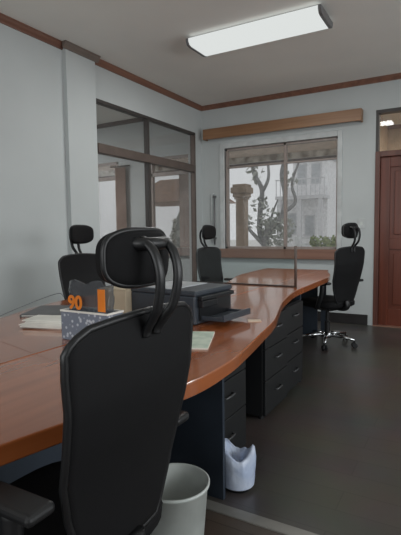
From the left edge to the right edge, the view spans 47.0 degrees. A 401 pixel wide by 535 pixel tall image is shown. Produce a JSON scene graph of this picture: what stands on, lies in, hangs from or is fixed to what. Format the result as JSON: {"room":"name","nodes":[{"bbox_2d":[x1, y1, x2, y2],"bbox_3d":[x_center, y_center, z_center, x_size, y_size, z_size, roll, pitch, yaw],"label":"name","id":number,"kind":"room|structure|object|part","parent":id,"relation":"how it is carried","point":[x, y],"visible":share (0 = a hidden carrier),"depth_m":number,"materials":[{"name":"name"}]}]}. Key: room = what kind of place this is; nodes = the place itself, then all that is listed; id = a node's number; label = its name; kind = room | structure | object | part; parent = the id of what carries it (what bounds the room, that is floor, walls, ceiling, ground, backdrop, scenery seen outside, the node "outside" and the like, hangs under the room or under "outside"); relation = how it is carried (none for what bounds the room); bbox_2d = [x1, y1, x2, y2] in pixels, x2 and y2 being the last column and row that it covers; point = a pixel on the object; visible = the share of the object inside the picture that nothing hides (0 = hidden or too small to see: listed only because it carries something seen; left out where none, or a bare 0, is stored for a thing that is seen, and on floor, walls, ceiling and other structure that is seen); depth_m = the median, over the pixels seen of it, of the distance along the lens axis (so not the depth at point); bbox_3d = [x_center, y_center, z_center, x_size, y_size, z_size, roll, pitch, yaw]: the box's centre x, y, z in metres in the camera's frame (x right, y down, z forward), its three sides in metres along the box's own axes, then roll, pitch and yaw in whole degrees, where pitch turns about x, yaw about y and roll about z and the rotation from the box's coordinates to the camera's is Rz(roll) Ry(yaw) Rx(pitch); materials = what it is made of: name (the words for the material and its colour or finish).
{"room":"office","nodes":[
{"label":"office","id":0,"kind":"room"},
{"bbox_2d":[0,23,202,317],"bbox_3d":[-2.158,-0.522,3.150,0.120,3.000,8.580,2,5,30],"label":"wall","id":1,"kind":"structure","parent":0,"point":[33,187],"depth_m":4.19,"materials":[{"name":"paint"}]},
{"bbox_2d":[0,13,62,49],"bbox_3d":[-2.771,-1.885,1.835,0.045,0.060,5.900,2,5,30],"label":"trim","id":2,"kind":"structure","parent":1,"relation":"attached to","point":[6,20],"depth_m":4.05,"materials":[{"name":"brown wood"}]},
{"bbox_2d":[62,48,99,253],"bbox_3d":[-1.184,-0.629,4.674,0.050,2.950,0.400,2,5,30],"label":"wall pier","id":3,"kind":"object","parent":1,"relation":"attached to","point":[79,86],"visible":0.64,"depth_m":4.58,"materials":[{"name":"paint"}]},
{"bbox_2d":[62,40,100,62],"bbox_3d":[-1.162,-2.118,4.533,0.045,0.060,0.480,2,5,30],"label":"trim","id":4,"kind":"structure","parent":3,"relation":"attached to","point":[66,44],"depth_m":4.51,"materials":[{"name":"brown wood"}]},
{"bbox_2d":[96,98,196,281],"bbox_3d":[-0.592,-0.550,5.795,0.090,2.600,2.085,2,5,30],"label":"window","id":5,"kind":"structure","parent":1,"relation":"in","point":[146,158],"depth_m":5.70,"materials":[{"name":"brown wood"}]},
{"bbox_3d":[-0.619,-1.829,5.701,0.064,0.035,2.085,2,5,30],"label":"head frame","id":6,"kind":"part","parent":5,"relation":"part of","materials":[{"name":"white paint"}]},
{"bbox_2d":[95,59,201,110],"bbox_3d":[-0.539,-2.220,5.717,0.045,0.060,2.280,2,5,30],"label":"trim","id":7,"kind":"structure","parent":1,"relation":"attached to","point":[110,67],"depth_m":5.50,"materials":[{"name":"brown wood"}]},
{"bbox_2d":[97,122,189,286],"bbox_3d":[-1.637,-0.904,7.907,3.660,3.000,0.120,2,5,30],"label":"wall","id":8,"kind":"structure","parent":0,"point":[164,141],"depth_m":7.42,"materials":[{"name":"paint"}]},
{"bbox_2d":[98,162,117,181],"bbox_3d":[-1.909,-1.002,7.991,1.400,1.530,0.130,2,5,30],"label":"window","id":9,"kind":"structure","parent":8,"relation":"in","point":[112,163],"depth_m":7.76,"materials":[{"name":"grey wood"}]},
{"bbox_2d":[110,165,129,229],"bbox_3d":[-1.300,-0.649,7.605,0.400,2.032,0.049,2,5,30],"label":"curtain","id":10,"kind":"object","parent":9,"relation":"hanging from","point":[120,173],"visible":0.47,"depth_m":7.55,"materials":[{"name":"fabric"}]},
{"bbox_3d":[-1.316,-1.650,7.519,0.400,0.024,0.023,2,5,30],"label":"rail","id":11,"kind":"part","parent":10,"relation":"part of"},
{"bbox_2d":[97,118,142,128],"bbox_3d":[-1.684,-2.362,7.713,3.690,0.060,0.045,2,5,30],"label":"trim","id":12,"kind":"structure","parent":8,"relation":"attached to","point":[134,120],"depth_m":7.50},
{"bbox_2d":[151,154,189,255],"bbox_3d":[-0.442,-0.955,7.152,0.900,1.530,0.130,2,5,30],"label":"window","id":13,"kind":"structure","parent":8,"relation":"in","point":[182,251],"depth_m":7.21,"materials":[{"name":"brown wood"}]},
{"bbox_2d":[98,140,336,177],"bbox_3d":[-0.720,-2.222,8.591,6.500,0.602,2.071,2,5,30],"label":"porch roof","id":14,"kind":"structure","parent":8,"relation":"attached to","point":[328,149],"depth_m":8.46,"materials":[{"name":"brown metal"}]},
{"bbox_2d":[0,0,400,123],"bbox_3d":[-1.001,-2.030,2.366,10.500,0.100,8.900,2,5,30],"label":"ceiling","id":15,"kind":"structure","parent":0,"point":[146,39],"depth_m":4.43,"materials":[{"name":"paint"}]},
{"bbox_2d":[186,4,332,56],"bbox_3d":[0.500,-2.089,4.101,1.250,0.094,0.377,2,5,30],"label":"ceiling light","id":16,"kind":"object","parent":15,"relation":"attached to","point":[314,18],"visible":1,"depth_m":4.00,"materials":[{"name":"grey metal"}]},
{"bbox_2d":[204,509,282,534],"bbox_3d":[-0.424,1.281,-0.276,6.690,0.100,4.410,2,5,30],"label":"floor","id":17,"kind":"structure","parent":0,"point":[216,523],"depth_m":1.87,"materials":[{"name":"brown wood"}]},
{"bbox_2d":[0,227,192,534],"bbox_3d":[-0.335,0.506,1.203,0.676,1.210,0.609,2,5,30],"label":"office chair","id":18,"kind":"object","parent":17,"relation":"on","point":[124,377],"visible":1,"depth_m":0.97,"materials":[{"name":"black plastic"}]},
{"bbox_3d":[-0.402,0.602,0.981,0.090,0.271,0.167,-1,5,-9],"label":"armrest","id":19,"kind":"part","parent":18,"relation":"part of","materials":[{"name":"black plastic"}]},
{"bbox_3d":[-0.388,0.673,1.224,0.500,0.095,0.490,2,5,30],"label":"seat","id":20,"kind":"part","parent":18,"relation":"part of","materials":[{"name":"black fabric"}]},
{"bbox_3d":[-0.147,0.371,1.059,0.099,0.573,0.461,2,5,30],"label":"frame","id":21,"kind":"part","parent":18,"relation":"part of","materials":[{"name":"black plastic"}]},
{"bbox_3d":[-0.147,0.371,1.059,0.094,0.557,0.444,2,5,30],"label":"backrest","id":22,"kind":"part","parent":18,"relation":"part of","materials":[{"name":"black fabric"}]},
{"bbox_2d":[151,463,209,534],"bbox_3d":[-0.094,0.920,1.677,0.260,0.304,0.260,2,5,30],"label":"waste bin","id":23,"kind":"object","parent":17,"relation":"on","point":[184,497],"visible":0.59,"depth_m":1.61,"materials":[{"name":"white plastic"}]},
{"bbox_2d":[206,499,317,534],"bbox_3d":[0.686,1.087,1.654,6.390,0.056,0.060,2,5,30],"label":"trim","id":24,"kind":"structure","parent":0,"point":[260,521],"depth_m":1.91,"materials":[{"name":"metal"}]},
{"bbox_2d":[201,79,400,324],"bbox_3d":[2.836,-0.756,5.308,6.690,3.000,0.150,2,5,30],"label":"wall","id":25,"kind":"structure","parent":0,"point":[359,138],"depth_m":5.83,"materials":[{"name":"paint"}]},
{"bbox_2d":[211,193,216,244],"bbox_3d":[0.190,-0.710,6.722,0.083,0.753,0.040,2,5,30],"label":"rod","id":26,"kind":"object","parent":25,"relation":"attached to","point":[212,194],"visible":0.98,"depth_m":6.71,"materials":[{"name":"grey metal"}]},
{"bbox_3d":[0.182,-0.725,6.724,0.066,0.723,0.015,2,5,30],"label":"pale rod","id":27,"kind":"part","parent":26,"relation":"part of","materials":[{"name":"white paint"}]},
{"bbox_2d":[219,130,342,259],"bbox_3d":[1.047,-0.933,6.252,1.760,1.620,0.170,2,5,30],"label":"window","id":28,"kind":"structure","parent":25,"relation":"in","point":[268,252],"depth_m":6.23,"materials":[{"name":"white wood"}]},
{"bbox_3d":[1.044,-0.188,6.288,1.760,0.130,0.120,2,5,30],"label":"sill","id":29,"kind":"part","parent":28,"relation":"part of","materials":[{"name":"brown wood"}]},
{"bbox_2d":[203,108,362,140],"bbox_3d":[1.006,-1.871,6.106,2.180,0.145,0.118,2,5,30],"label":"valance","id":30,"kind":"object","parent":25,"relation":"attached to","point":[351,115],"visible":1,"depth_m":5.98,"materials":[{"name":"brown wood"}]},
{"bbox_2d":[201,73,400,110],"bbox_3d":[2.769,-2.214,5.108,6.390,0.060,0.045,2,5,30],"label":"trim","id":31,"kind":"structure","parent":25,"relation":"attached to","point":[396,76],"depth_m":5.91,"materials":[{"name":"brown wood"}]},
{"bbox_2d":[318,311,367,324],"bbox_3d":[1.063,0.624,6.348,2.360,0.130,0.020,2,5,30],"label":"baseboard","id":32,"kind":"structure","parent":25,"relation":"attached to","point":[360,319],"depth_m":5.88,"materials":[{"name":"black wood"}]},
{"bbox_2d":[358,218,364,227],"bbox_3d":[1.995,-0.546,5.714,0.080,0.120,0.013,2,5,30],"label":"light switch","id":33,"kind":"object","parent":25,"relation":"attached to","point":[361,222],"visible":0.92,"depth_m":5.71,"materials":[{"name":"white paint"}]},
{"bbox_2d":[372,107,400,327],"bbox_3d":[2.587,-0.572,5.438,1.000,2.620,0.140,2,5,30],"label":"door","id":34,"kind":"structure","parent":25,"relation":"in","point":[387,209],"depth_m":5.61,"materials":[{"name":"brown wood"}]},
{"bbox_3d":[2.572,-1.634,5.352,1.000,0.490,0.105,2,5,30],"label":"transom frame","id":35,"kind":"part","parent":34,"relation":"part of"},
{"bbox_3d":[2.596,0.150,5.495,0.566,0.630,0.013,2,5,30],"label":"raised panel","id":36,"kind":"part","parent":34,"relation":"part of","materials":[{"name":"brown wood"}]},
{"bbox_3d":[2.584,-0.772,5.422,0.566,0.760,0.013,2,5,30],"label":"raised panel","id":37,"kind":"part","parent":34,"relation":"part of","materials":[{"name":"brown wood"}]},
{"bbox_2d":[207,321,400,534],"bbox_3d":[1.810,0.946,3.610,6.690,0.100,4.460,2,5,30],"label":"floor","id":38,"kind":"structure","parent":0,"point":[328,455],"depth_m":2.59,"materials":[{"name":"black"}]},
{"bbox_2d":[58,225,105,299],"bbox_3d":[-0.766,0.296,3.581,0.676,1.264,0.609,3,6,37],"label":"office chair","id":39,"kind":"object","parent":38,"relation":"on","point":[80,266],"visible":0.48,"depth_m":3.71,"materials":[{"name":"black fabric"}]},
{"bbox_3d":[-0.940,0.171,3.726,0.094,0.557,0.444,3,6,37],"label":"backrest","id":40,"kind":"part","parent":39,"relation":"part of","materials":[{"name":"black fabric"}]},
{"bbox_3d":[-0.940,0.171,3.726,0.099,0.573,0.461,3,6,37],"label":"frame","id":41,"kind":"part","parent":39,"relation":"part of","materials":[{"name":"black plastic"}]},
{"bbox_2d":[0,284,265,363],"bbox_3d":[-0.711,0.636,2.547,0.954,0.750,3.403,2,5,30],"label":"curved desk","id":42,"kind":"object","parent":38,"relation":"on","point":[16,342],"visible":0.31,"depth_m":2.04,"materials":[{"name":"brown wood"}]},
{"bbox_2d":[0,293,63,315],"bbox_3d":[-0.856,0.206,2.172,0.430,0.168,0.039,-1,5,-5],"label":"cable","id":43,"kind":"object","parent":42,"relation":"on","point":[56,293],"visible":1,"depth_m":2.18,"materials":[{"name":"black rubber"}]},
{"bbox_2d":[19,315,61,328],"bbox_3d":[-0.733,0.265,2.241,0.256,0.036,0.176,0,5,10],"label":"pile","id":44,"kind":"object","parent":42,"relation":"on","point":[38,321],"visible":0.69,"depth_m":2.18,"materials":[{"name":"white paper"}]},
{"bbox_2d":[20,305,74,316],"bbox_3d":[-0.860,0.248,2.643,0.223,0.012,0.320,-1,5,1],"label":"folder","id":45,"kind":"object","parent":42,"relation":"on","point":[43,309],"visible":0.7,"depth_m":2.61,"materials":[{"name":"paper"}]},
{"bbox_2d":[98,286,131,312],"bbox_3d":[-0.425,0.183,2.492,0.180,0.153,0.164,2,5,30],"label":"cardboard box","id":46,"kind":"object","parent":42,"relation":"on","point":[123,297],"visible":0.32,"depth_m":2.41,"materials":[{"name":"beige cardboard"}]},
{"bbox_2d":[0,286,302,499],"bbox_3d":[0.006,0.659,2.137,0.694,0.750,3.403,2,5,30],"label":"curved desk","id":47,"kind":"object","parent":38,"relation":"on","point":[31,410],"visible":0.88,"depth_m":1.71,"materials":[{"name":"brown wood"}]},
{"bbox_3d":[-0.273,0.612,2.320,0.018,0.582,3.290,2,5,30],"label":"modesty panel","id":48,"kind":"part","parent":47,"relation":"part of","materials":[{"name":"blue laminate"}]},
{"bbox_2d":[60,306,123,339],"bbox_3d":[-0.456,0.240,1.937,0.262,0.126,0.102,2,5,30],"label":"carton","id":49,"kind":"object","parent":47,"relation":"on","point":[73,320],"visible":0.57,"depth_m":1.92,"materials":[{"name":"cardboard"}]},
{"bbox_2d":[68,280,114,311],"bbox_3d":[-0.458,0.175,1.929,0.240,0.245,0.082,2,5,30],"label":"packet","id":50,"kind":"object","parent":49,"relation":"in","point":[100,293],"visible":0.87,"depth_m":1.87,"materials":[{"name":"cardboard"}]},
{"bbox_2d":[131,281,250,324],"bbox_3d":[-0.043,0.177,2.406,0.548,0.167,0.344,2,5,34],"label":"printer","id":51,"kind":"object","parent":47,"relation":"on","point":[207,301],"visible":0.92,"depth_m":2.31,"materials":[{"name":"grey plastic"}]},
{"bbox_3d":[-0.146,0.091,2.469,0.240,0.003,0.300,2,5,34],"label":"lid panel","id":52,"kind":"part","parent":51,"relation":"part of","materials":[{"name":"plastic"}]},
{"bbox_3d":[-0.099,0.107,2.438,0.415,0.024,0.344,2,5,34],"label":"scanner lid","id":53,"kind":"part","parent":51,"relation":"part of","materials":[{"name":"grey plastic"}]},
{"bbox_3d":[0.084,0.156,2.317,0.035,0.053,0.300,2,5,34],"label":"control panel","id":54,"kind":"part","parent":51,"relation":"part of","materials":[{"name":"black plastic"}]},
{"bbox_2d":[201,308,250,321],"bbox_3d":[0.130,0.231,2.292,0.130,0.032,0.260,2,5,34],"label":"paper tray","id":55,"kind":"object","parent":51,"relation":"on","point":[207,314],"depth_m":2.27,"materials":[{"name":"black plastic"}]},
{"bbox_3d":[-0.093,0.683,2.154,0.450,0.702,0.020,2,5,30],"label":"panel","id":56,"kind":"part","parent":47,"relation":"part of","materials":[{"name":"blue laminate"}]},
{"bbox_2d":[192,331,214,349],"bbox_3d":[-0.054,0.298,1.907,0.200,0.006,0.292,0,5,7],"label":"booklet","id":57,"kind":"object","parent":47,"relation":"on","point":[201,340],"visible":0.36,"depth_m":1.89,"materials":[{"name":"paper"}]},
{"bbox_2d":[196,246,296,286],"bbox_3d":[0.362,-0.020,3.844,0.911,0.324,0.022,2,5,30],"label":"screen","id":58,"kind":"object","parent":47,"relation":"on","point":[295,247],"visible":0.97,"depth_m":3.67,"materials":[{"name":"brown metal"}]},
{"bbox_3d":[0.359,0.137,3.859,0.900,0.010,0.016,2,5,30],"label":"rail","id":59,"kind":"part","parent":58,"relation":"part of","materials":[{"name":"metal"}]},
{"bbox_3d":[0.748,-0.007,3.624,0.022,0.324,0.022,2,5,30],"label":"post","id":60,"kind":"part","parent":58,"relation":"part of","materials":[{"name":"grey metal"}]},
{"bbox_2d":[247,319,260,321],"bbox_3d":[0.268,0.265,2.297,0.064,0.004,0.050,-1,5,1],"label":"paper note","id":61,"kind":"object","parent":47,"relation":"on","point":[249,320],"visible":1,"depth_m":2.29,"materials":[{"name":"beige paper"}]},
{"bbox_2d":[196,225,232,283],"bbox_3d":[0.279,0.194,4.717,0.677,1.264,0.609,2,6,35],"label":"office chair","id":62,"kind":"object","parent":38,"relation":"on","point":[208,259],"visible":0.52,"depth_m":4.86,"materials":[{"name":"black fabric"}]},
{"bbox_3d":[0.102,0.069,4.858,0.099,0.573,0.461,2,6,35],"label":"frame","id":63,"kind":"part","parent":62,"relation":"part of","materials":[{"name":"black plastic"}]},
{"bbox_3d":[0.102,0.069,4.858,0.094,0.557,0.444,2,6,35],"label":"backrest","id":64,"kind":"part","parent":62,"relation":"part of","materials":[{"name":"black fabric"}]},
{"bbox_2d":[224,360,245,447],"bbox_3d":[0.009,0.685,2.384,0.348,0.660,0.450,2,5,30],"label":"drawer unit","id":65,"kind":"object","parent":38,"relation":"on","point":[235,382],"visible":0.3,"depth_m":2.40,"materials":[{"name":"grey laminate"}]},
{"bbox_3d":[0.146,0.642,2.302,0.031,0.011,0.111,2,5,30],"label":"handle","id":66,"kind":"part","parent":65,"relation":"part of","materials":[{"name":"metal"}]},
{"bbox_3d":[0.127,0.661,2.315,0.020,0.195,0.444,2,5,30],"label":"drawer","id":67,"kind":"part","parent":65,"relation":"part of","materials":[{"name":"grey laminate"}]},
{"bbox_3d":[0.124,0.462,2.299,0.020,0.195,0.444,2,5,30],"label":"drawer","id":68,"kind":"part","parent":65,"relation":"part of","materials":[{"name":"grey laminate"}]},
{"bbox_3d":[0.130,0.873,2.331,0.020,0.220,0.444,2,5,30],"label":"drawer","id":69,"kind":"part","parent":65,"relation":"part of","materials":[{"name":"grey laminate"}]},
{"bbox_2d":[225,488,250,493],"bbox_3d":[0.176,1.002,2.171,0.148,0.056,0.148,2,5,30],"label":"bin","id":70,"kind":"object","parent":38,"relation":"on","point":[231,491],"visible":0.2,"depth_m":2.11,"materials":[{"name":"black plastic"}]},
{"bbox_2d":[225,438,255,490],"bbox_3d":[0.173,0.907,2.164,0.168,0.207,0.164,-5,6,-42],"label":"plastic bag","id":71,"kind":"object","parent":70,"relation":"in","point":[240,463],"visible":0.79,"depth_m":2.10,"materials":[{"name":"white plastic"}]},
{"bbox_2d":[244,308,287,418],"bbox_3d":[0.400,0.623,3.109,0.302,0.660,0.420,2,5,30],"label":"drawer unit","id":72,"kind":"object","parent":38,"relation":"on","point":[266,367],"visible":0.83,"depth_m":2.94,"materials":[{"name":"grey laminate"}]},
{"bbox_3d":[0.500,0.810,3.067,0.020,0.220,0.414,2,5,30],"label":"drawer","id":73,"kind":"part","parent":72,"relation":"part of","materials":[{"name":"grey laminate"}]},
{"bbox_3d":[0.498,0.598,3.050,0.020,0.195,0.414,2,5,30],"label":"drawer","id":74,"kind":"part","parent":72,"relation":"part of","materials":[{"name":"grey laminate"}]},
{"bbox_3d":[0.495,0.399,3.034,0.020,0.195,0.414,2,5,30],"label":"drawer","id":75,"kind":"part","parent":72,"relation":"part of","materials":[{"name":"grey laminate"}]},
{"bbox_2d":[228,268,319,336],"bbox_3d":[0.675,0.452,4.657,0.654,0.750,1.643,2,5,30],"label":"curved desk","id":76,"kind":"object","parent":38,"relation":"on","point":[270,276],"visible":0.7,"depth_m":4.95,"materials":[{"name":"brown wood"}]},
{"bbox_3d":[1.058,0.419,5.315,0.585,0.702,0.020,2,5,30],"label":"panel","id":77,"kind":"part","parent":76,"relation":"part of","materials":[{"name":"blue laminate"}]},
{"bbox_2d":[284,299,302,392],"bbox_3d":[0.598,0.591,3.475,0.282,0.660,0.405,2,5,30],"label":"drawer unit","id":78,"kind":"object","parent":38,"relation":"on","point":[295,307],"visible":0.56,"depth_m":3.42,"materials":[{"name":"grey laminate"}]},
{"bbox_3d":[0.685,0.367,3.405,0.020,0.195,0.399,2,5,30],"label":"drawer","id":79,"kind":"part","parent":78,"relation":"part of","materials":[{"name":"grey laminate"}]},
{"bbox_3d":[0.691,0.778,3.438,0.020,0.220,0.399,2,5,30],"label":"drawer","id":80,"kind":"part","parent":78,"relation":"part of","materials":[{"name":"grey laminate"}]},
{"bbox_3d":[0.688,0.567,3.421,0.020,0.195,0.399,2,5,30],"label":"drawer","id":81,"kind":"part","parent":78,"relation":"part of","materials":[{"name":"grey laminate"}]},
{"bbox_2d":[272,270,329,336],"bbox_3d":[1.088,0.465,4.421,0.294,0.750,1.643,2,5,30],"label":"curved desk","id":82,"kind":"object","parent":38,"relation":"on","point":[310,281],"visible":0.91,"depth_m":4.20,"materials":[{"name":"brown wood"}]},
{"bbox_3d":[1.371,0.429,5.136,0.055,0.702,0.020,2,5,30],"label":"panel","id":83,"kind":"part","parent":82,"relation":"part of","materials":[{"name":"blue laminate"}]},
{"bbox_2d":[301,223,364,350],"bbox_3d":[1.360,0.174,4.791,0.609,1.264,0.676,-4,5,-34],"label":"office chair","id":84,"kind":"object","parent":38,"relation":"on","point":[349,260],"visible":0.97,"depth_m":4.58,"materials":[{"name":"black fabric"}]},
{"bbox_3d":[1.200,0.294,4.623,0.090,0.271,0.167,1,5,17],"label":"armrest","id":85,"kind":"part","parent":84,"relation":"part of","materials":[{"name":"black plastic"}]},
{"bbox_3d":[1.316,0.366,4.837,0.490,0.095,0.500,-4,5,-34],"label":"seat","id":86,"kind":"part","parent":84,"relation":"part of","materials":[{"name":"black fabric"}]},
{"bbox_3d":[1.472,0.073,4.580,0.461,0.573,0.099,-4,5,-34],"label":"frame","id":87,"kind":"part","parent":84,"relation":"part of","materials":[{"name":"black plastic"}]},
{"bbox_3d":[1.472,0.073,4.580,0.444,0.557,0.094,-4,5,-34],"label":"backrest","id":88,"kind":"part","parent":84,"relation":"part of","materials":[{"name":"black fabric"}]},
{"bbox_2d":[380,118,387,150],"bbox_3d":[2.572,-0.858,6.966,0.100,2.950,2.470,2,5,30],"label":"wall","id":89,"kind":"structure","parent":0,"point":[383,126],"depth_m":7.52,"materials":[{"name":"beige paint"}]},
{"bbox_2d":[381,113,400,125],"bbox_3d":[3.792,-2.343,6.195,2.900,0.100,2.570,2,5,30],"label":"ceiling","id":90,"kind":"structure","parent":0,"point":[395,118],"depth_m":7.35,"materials":[{"name":"paint"}]},
{"bbox_2d":[388,128,400,150],"bbox_3d":[4.425,-0.915,7.383,2.900,2.950,0.100,2,5,30],"label":"wall","id":91,"kind":"structure","parent":0,"point":[394,135],"depth_m":7.86,"materials":[{"name":"beige paint"}]},
{"bbox_2d":[388,124,400,129],"bbox_3d":[4.370,-2.350,7.206,2.700,0.060,0.045,2,5,30],"label":"trim","id":92,"kind":"structure","parent":91,"relation":"attached to","point":[398,126],"depth_m":7.82,"materials":[{"name":"brown wood"}]},
{"label":"outside","id":93,"kind":"structure","parent":0,"visible":0},
{"bbox_2d":[171,240,276,245],"bbox_3d":[7.788,-1.367,33.690,60.000,0.130,53.800,2,5,30],"label":"ground","id":94,"kind":"structure","parent":93,"point":[232,242],"depth_m":47.70,"materials":[{"name":"grey concrete"}]},
{"bbox_2d":[169,212,179,246],"bbox_3d":[-0.550,-0.648,13.214,0.698,1.868,0.736,2,5,30],"label":"shrub","id":95,"kind":"object","parent":94,"relation":"on","point":[175,237],"visible":0.27,"depth_m":13.02,"materials":[{"name":"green plant"}]},
{"bbox_2d":[179,170,189,246],"bbox_3d":[-0.244,-0.640,9.049,0.340,2.500,0.340,2,5,30],"label":"porch column","id":96,"kind":"structure","parent":94,"relation":"on","point":[183,179],"depth_m":8.91,"materials":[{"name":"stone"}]},
{"bbox_2d":[155,179,235,206],"bbox_3d":[-0.689,-1.423,15.540,3.100,3.050,2.400,2,5,30],"label":"pavilion","id":97,"kind":"object","parent":94,"relation":"on","point":[166,191],"visible":0.1,"depth_m":14.90,"materials":[{"name":"beige stone"}]},
{"bbox_2d":[230,184,252,245],"bbox_3d":[0.988,-0.754,10.933,0.410,2.400,0.410,2,5,30],"label":"column","id":98,"kind":"structure","parent":94,"relation":"on","point":[241,193],"depth_m":10.79,"materials":[{"name":"brown stone"}]},
{"bbox_2d":[245,163,298,245],"bbox_3d":[1.973,-1.511,13.289,1.807,3.514,0.875,2,5,30],"label":"tree","id":99,"kind":"object","parent":94,"relation":"on","point":[271,224],"visible":0.77,"depth_m":13.24,"materials":[{"name":"grey plant"}]},
{"bbox_2d":[275,156,336,246],"bbox_3d":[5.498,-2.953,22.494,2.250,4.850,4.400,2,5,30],"label":"house","id":100,"kind":"structure","parent":94,"relation":"on","point":[314,212],"depth_m":21.35,"materials":[{"name":"white paint"}]},
{"bbox_3d":[4.298,-2.048,21.705,0.380,0.880,0.009,2,5,30],"label":"pane","id":101,"kind":"part","parent":100,"relation":"part of","materials":[{"name":"grey glass"}]},
{"bbox_3d":[4.412,-3.589,20.559,2.250,0.750,0.050,2,5,30],"label":"balcony rail","id":102,"kind":"part","parent":100,"relation":"part of","materials":[{"name":"white metal"}]},
{"bbox_3d":[4.894,-4.510,22.307,0.380,0.880,0.009,2,5,30],"label":"pane","id":103,"kind":"part","parent":100,"relation":"part of","materials":[{"name":"grey glass"}]},
{"bbox_3d":[5.037,-1.924,21.291,0.380,0.880,0.009,2,5,30],"label":"pane","id":104,"kind":"part","parent":100,"relation":"part of","materials":[{"name":"grey glass"}]},
{"bbox_3d":[5.502,-4.491,21.959,0.380,0.880,0.009,2,5,30],"label":"pane","id":105,"kind":"part","parent":100,"relation":"part of","materials":[{"name":"grey glass"}]},
{"bbox_2d":[295,237,334,246],"bbox_3d":[5.036,-0.536,16.028,3.600,1.060,0.120,2,5,30],"label":"wall","id":106,"kind":"structure","parent":94,"relation":"on","point":[297,244],"depth_m":16.73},
{"bbox_3d":[5.032,-0.795,16.008,3.600,0.080,0.060,2,5,30],"label":"rail","id":107,"kind":"part","parent":106,"relation":"part of","materials":[{"name":"grey concrete"}]},
{"bbox_3d":[5.029,-1.024,15.990,3.600,0.080,0.060,2,5,30],"label":"rail","id":108,"kind":"part","parent":106,"relation":"part of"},
{"bbox_2d":[309,235,335,246],"bbox_3d":[4.226,-0.482,15.341,1.207,1.228,0.684,2,5,30],"label":"hedge","id":109,"kind":"object","parent":94,"relation":"on","point":[326,241],"visible":0.2,"depth_m":15.31,"materials":[{"name":"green plant"}]}
]}

